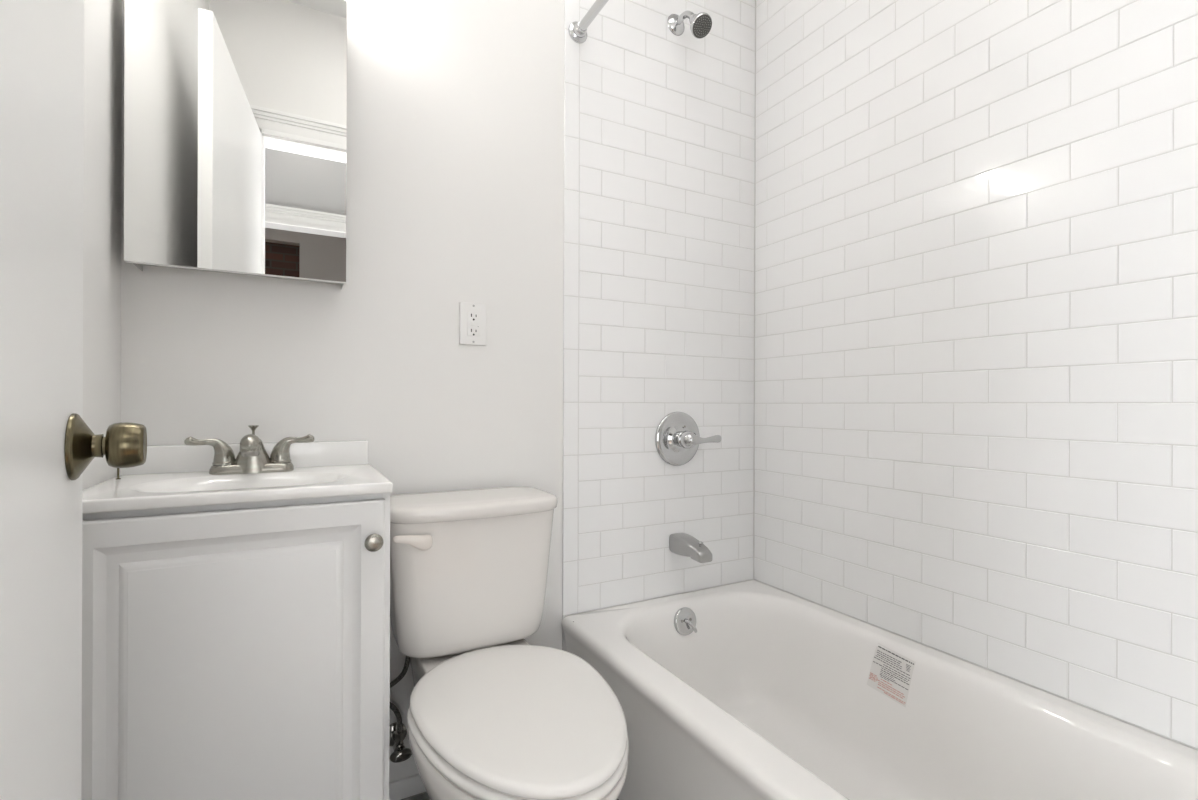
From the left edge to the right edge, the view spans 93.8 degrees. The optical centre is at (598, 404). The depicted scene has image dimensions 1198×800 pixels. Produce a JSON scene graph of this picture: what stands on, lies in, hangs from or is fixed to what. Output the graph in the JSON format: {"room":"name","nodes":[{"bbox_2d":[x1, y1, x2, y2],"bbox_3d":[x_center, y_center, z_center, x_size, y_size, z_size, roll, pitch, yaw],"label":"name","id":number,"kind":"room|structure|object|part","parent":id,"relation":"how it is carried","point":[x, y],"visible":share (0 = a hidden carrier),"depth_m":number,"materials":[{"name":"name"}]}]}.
{"room":"bathroom","nodes":[
{"label":"bathroom","id":0,"kind":"room"},
{"bbox_2d":[82,0,121,489],"bbox_3d":[-0.666,-0.377,0.436,0.120,2.750,1.582,0,0,-28],"label":"wall","id":1,"kind":"structure","parent":0,"point":[102,189],"depth_m":1.05,"materials":[{"name":"white paint"}]},
{"bbox_2d":[0,0,146,799],"bbox_3d":[-0.357,-0.076,0.321,0.097,2.129,0.806,0,0,-34],"label":"door","id":2,"kind":"structure","parent":1,"relation":"in","point":[46,444],"depth_m":0.49,"materials":[{"name":"white paint"}]},
{"bbox_2d":[121,0,755,781],"bbox_3d":[-0.276,-0.376,1.606,1.919,2.750,0.121,0,0,-28],"label":"wall","id":3,"kind":"structure","parent":0,"point":[455,163],"depth_m":1.59,"materials":[{"name":"white paint"}]},
{"bbox_2d":[124,0,346,288],"bbox_3d":[-0.774,-0.604,1.228,0.398,0.648,0.085,0,0,-28],"label":"medicine cabinet","id":4,"kind":"object","parent":3,"relation":"attached to","point":[235,111],"visible":1,"depth_m":1.19,"materials":[{"name":"silver mirror"}]},
{"bbox_3d":[-0.759,-0.604,1.200,0.398,0.646,0.012,0,0,-28],"label":"mirror door","id":5,"kind":"part","parent":4,"relation":"part of","materials":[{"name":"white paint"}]},
{"bbox_2d":[119,440,367,474],"bbox_3d":[-0.776,0.116,1.261,0.472,0.058,0.026,0,0,-28],"label":"backsplash","id":6,"kind":"structure","parent":3,"relation":"attached to","point":[160,459],"depth_m":1.23,"materials":[{"name":"white stone"}]},
{"bbox_2d":[389,722,411,762],"bbox_3d":[-0.491,0.827,1.370,0.058,0.071,0.109,0,0,-28],"label":"valve","id":7,"kind":"object","parent":3,"relation":"attached to","point":[400,754],"visible":0.9,"depth_m":1.35,"materials":[{"name":"silver metal"}]},
{"bbox_2d":[390,656,410,731],"bbox_3d":[-0.481,0.679,1.343,0.085,0.225,0.045,0,0,7],"label":"supply hose","id":8,"kind":"object","parent":7,"relation":"attached to","point":[401,675],"visible":0.52,"depth_m":1.33,"materials":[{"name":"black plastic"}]},
{"bbox_3d":[-0.470,0.833,1.332,0.052,0.027,0.022,0,0,-28],"label":"oval handle","id":9,"kind":"part","parent":7,"relation":"part of","materials":[{"name":"silver metal"}]},
{"bbox_2d":[389,774,425,799],"bbox_3d":[-0.552,0.974,1.393,0.998,0.048,0.011,0,0,-28],"label":"baseboard","id":10,"kind":"structure","parent":3,"relation":"attached to","point":[412,785],"depth_m":1.42,"materials":[{"name":"white paint"}]},
{"bbox_2d":[459,302,486,345],"bbox_3d":[-0.338,-0.218,1.507,0.074,0.114,0.010,0,0,-28],"label":"wall outlet","id":11,"kind":"object","parent":3,"relation":"attached to","point":[472,316],"visible":1,"depth_m":1.50,"materials":[{"name":"white plastic"}]},
{"bbox_2d":[467,311,479,335],"bbox_3d":[-0.337,-0.218,1.506,0.033,0.066,0.004,0,0,-28],"label":"receptacle","id":12,"kind":"object","parent":11,"relation":"attached to","point":[473,317],"depth_m":1.50,"materials":[{"name":"white plastic"}]},
{"bbox_2d":[568,0,608,43],"bbox_3d":[0.283,-1.095,1.012,0.061,0.061,1.456,0,0,-28],"label":"shower curtain rod","id":13,"kind":"object","parent":3,"relation":"attached to","point":[577,31],"visible":1,"depth_m":1.61,"materials":[{"name":"silver metal"}]},
{"bbox_2d":[655,412,720,465],"bbox_3d":[0.289,0.111,1.794,0.208,0.177,0.090,0,0,-28],"label":"shower valve","id":14,"kind":"object","parent":3,"relation":"attached to","point":[678,439],"visible":1,"depth_m":1.80,"materials":[{"name":"silver metal"}]},
{"bbox_3d":[0.327,0.111,1.788,0.148,0.057,0.046,0,0,-28],"label":"lever handle","id":15,"kind":"part","parent":14,"relation":"part of","materials":[{"name":"silver metal"}]},
{"bbox_2d":[667,10,711,38],"bbox_3d":[0.288,-1.199,1.751,0.068,0.140,0.160,0,0,-28],"label":"showerhead","id":16,"kind":"object","parent":3,"relation":"attached to","point":[701,23],"visible":1,"depth_m":1.72,"materials":[{"name":"silver metal"}]},
{"bbox_3d":[0.275,-1.220,1.775,0.020,0.057,0.099,0,0,-28],"label":"arm","id":17,"kind":"part","parent":16,"relation":"part of","materials":[{"name":"silver metal"}]},
{"bbox_2d":[669,533,711,562],"bbox_3d":[0.289,0.448,1.760,0.061,0.062,0.152,0,0,-28],"label":"tub spout","id":18,"kind":"object","parent":3,"relation":"attached to","point":[683,544],"visible":1,"depth_m":1.74,"materials":[{"name":"silver metal"}]},
{"bbox_2d":[401,792,618,799],"bbox_3d":[0.124,1.050,0.930,1.989,0.100,1.696,0,0,-28],"label":"floor","id":19,"kind":"structure","parent":0,"point":[421,796],"depth_m":1.42,"materials":[{"name":"tile"}]},
{"bbox_2d":[81,493,389,799],"bbox_3d":[-0.682,0.582,1.091,0.476,0.832,0.400,0,0,-28],"label":"vanity cabinet","id":20,"kind":"object","parent":19,"relation":"on","point":[234,651],"visible":0.97,"depth_m":0.94,"materials":[{"name":"white wood"}]},
{"bbox_2d":[82,440,392,513],"bbox_3d":[-0.688,0.173,1.106,0.479,0.172,0.384,0,0,-28],"label":"countertop","id":21,"kind":"structure","parent":20,"relation":"on","point":[171,476],"depth_m":1.12,"materials":[{"name":"white stone"}]},
{"bbox_2d":[184,425,313,474],"bbox_3d":[-0.735,0.094,1.187,0.147,0.100,0.188,0,0,24],"label":"faucet","id":22,"kind":"object","parent":21,"relation":"on","point":[252,457],"visible":1,"depth_m":1.17,"materials":[{"name":"silver metal"}]},
{"bbox_3d":[-0.807,0.092,1.165,0.086,0.055,0.042,0,0,-28],"label":"lever handle","id":23,"kind":"part","parent":22,"relation":"part of","materials":[{"name":"silver metal"}]},
{"bbox_3d":[-0.743,0.135,1.202,0.154,0.020,0.056,0,0,-28],"label":"plate","id":24,"kind":"part","parent":22,"relation":"part of","materials":[{"name":"silver metal"}]},
{"bbox_3d":[-0.725,0.102,1.169,0.080,0.085,0.135,0,0,-28],"label":"spout","id":25,"kind":"part","parent":22,"relation":"part of","materials":[{"name":"silver metal"}]},
{"bbox_3d":[-0.748,0.064,1.212,0.020,0.040,0.020,0,0,-28],"label":"lift rod","id":26,"kind":"part","parent":22,"relation":"part of","materials":[{"name":"silver metal"}]},
{"bbox_3d":[-0.676,0.092,1.236,0.086,0.055,0.042,0,0,-28],"label":"lever handle","id":27,"kind":"part","parent":22,"relation":"part of","materials":[{"name":"silver metal"}]},
{"bbox_3d":[-0.412,0.251,1.024,0.032,0.032,0.026,0,0,-28],"label":"knob","id":28,"kind":"part","parent":20,"relation":"part of","materials":[{"name":"silver metal"}]},
{"bbox_2d":[390,486,628,799],"bbox_3d":[-0.195,0.610,1.142,0.408,0.778,0.743,0,0,-28],"label":"toilet","id":29,"kind":"object","parent":19,"relation":"on","point":[493,714],"visible":0.94,"depth_m":1.18,"materials":[{"name":"white ceramic"}]},
{"bbox_3d":[-0.395,0.294,1.193,0.082,0.037,0.016,0,0,-28],"label":"flush lever","id":30,"kind":"part","parent":29,"relation":"part of","materials":[{"name":"white plastic"}]},
{"bbox_3d":[-0.315,0.410,1.364,0.392,0.309,0.224,0,0,-28],"label":"tank","id":31,"kind":"part","parent":29,"relation":"part of","materials":[{"name":"white ceramic"}]},
{"bbox_3d":[-0.311,0.238,1.359,0.408,0.035,0.250,0,0,-28],"label":"tank lid","id":32,"kind":"part","parent":29,"relation":"part of","materials":[{"name":"white ceramic"}]},
{"bbox_3d":[-0.140,0.582,1.037,0.380,0.019,0.504,0,0,-28],"label":"seat","id":33,"kind":"part","parent":29,"relation":"part of","materials":[{"name":"white plastic"}]},
{"bbox_3d":[-0.144,0.558,1.043,0.371,0.024,0.520,0,0,-28],"label":"seat lid","id":34,"kind":"part","parent":29,"relation":"part of","materials":[{"name":"white plastic"}]},
{"bbox_2d":[562,580,1197,799],"bbox_3d":[0.563,0.811,1.169,0.748,0.382,1.450,0,0,-28],"label":"bathtub","id":35,"kind":"object","parent":19,"relation":"on","point":[770,697],"visible":0.98,"depth_m":1.34,"materials":[{"name":"white ceramic"}]},
{"bbox_2d":[674,607,696,635],"bbox_3d":[0.273,0.673,1.733,0.083,0.082,0.045,0,0,-28],"label":"overflow plate","id":36,"kind":"object","parent":35,"relation":"attached to","point":[684,618],"visible":1,"depth_m":1.73,"materials":[{"name":"silver metal"}]},
{"bbox_3d":[0.284,0.682,1.728,0.038,0.040,0.015,0,0,12],"label":"trip lever","id":37,"kind":"part","parent":36,"relation":"part of","materials":[{"name":"silver metal"}]},
{"bbox_2d":[867,643,915,706],"bbox_3d":[0.752,0.693,1.444,0.028,0.120,0.120,0,0,-28],"label":"warning label","id":38,"kind":"object","parent":35,"relation":"attached to","point":[891,672],"visible":1,"depth_m":1.44,"materials":[{"name":"white paper"}]},
{"bbox_2d":[754,0,1197,750],"bbox_3d":[0.922,-0.372,1.427,0.121,2.750,1.576,0,0,-28],"label":"wall","id":39,"kind":"structure","parent":0,"point":[976,341],"depth_m":1.31,"materials":[{"name":"white tile"}]}
]}

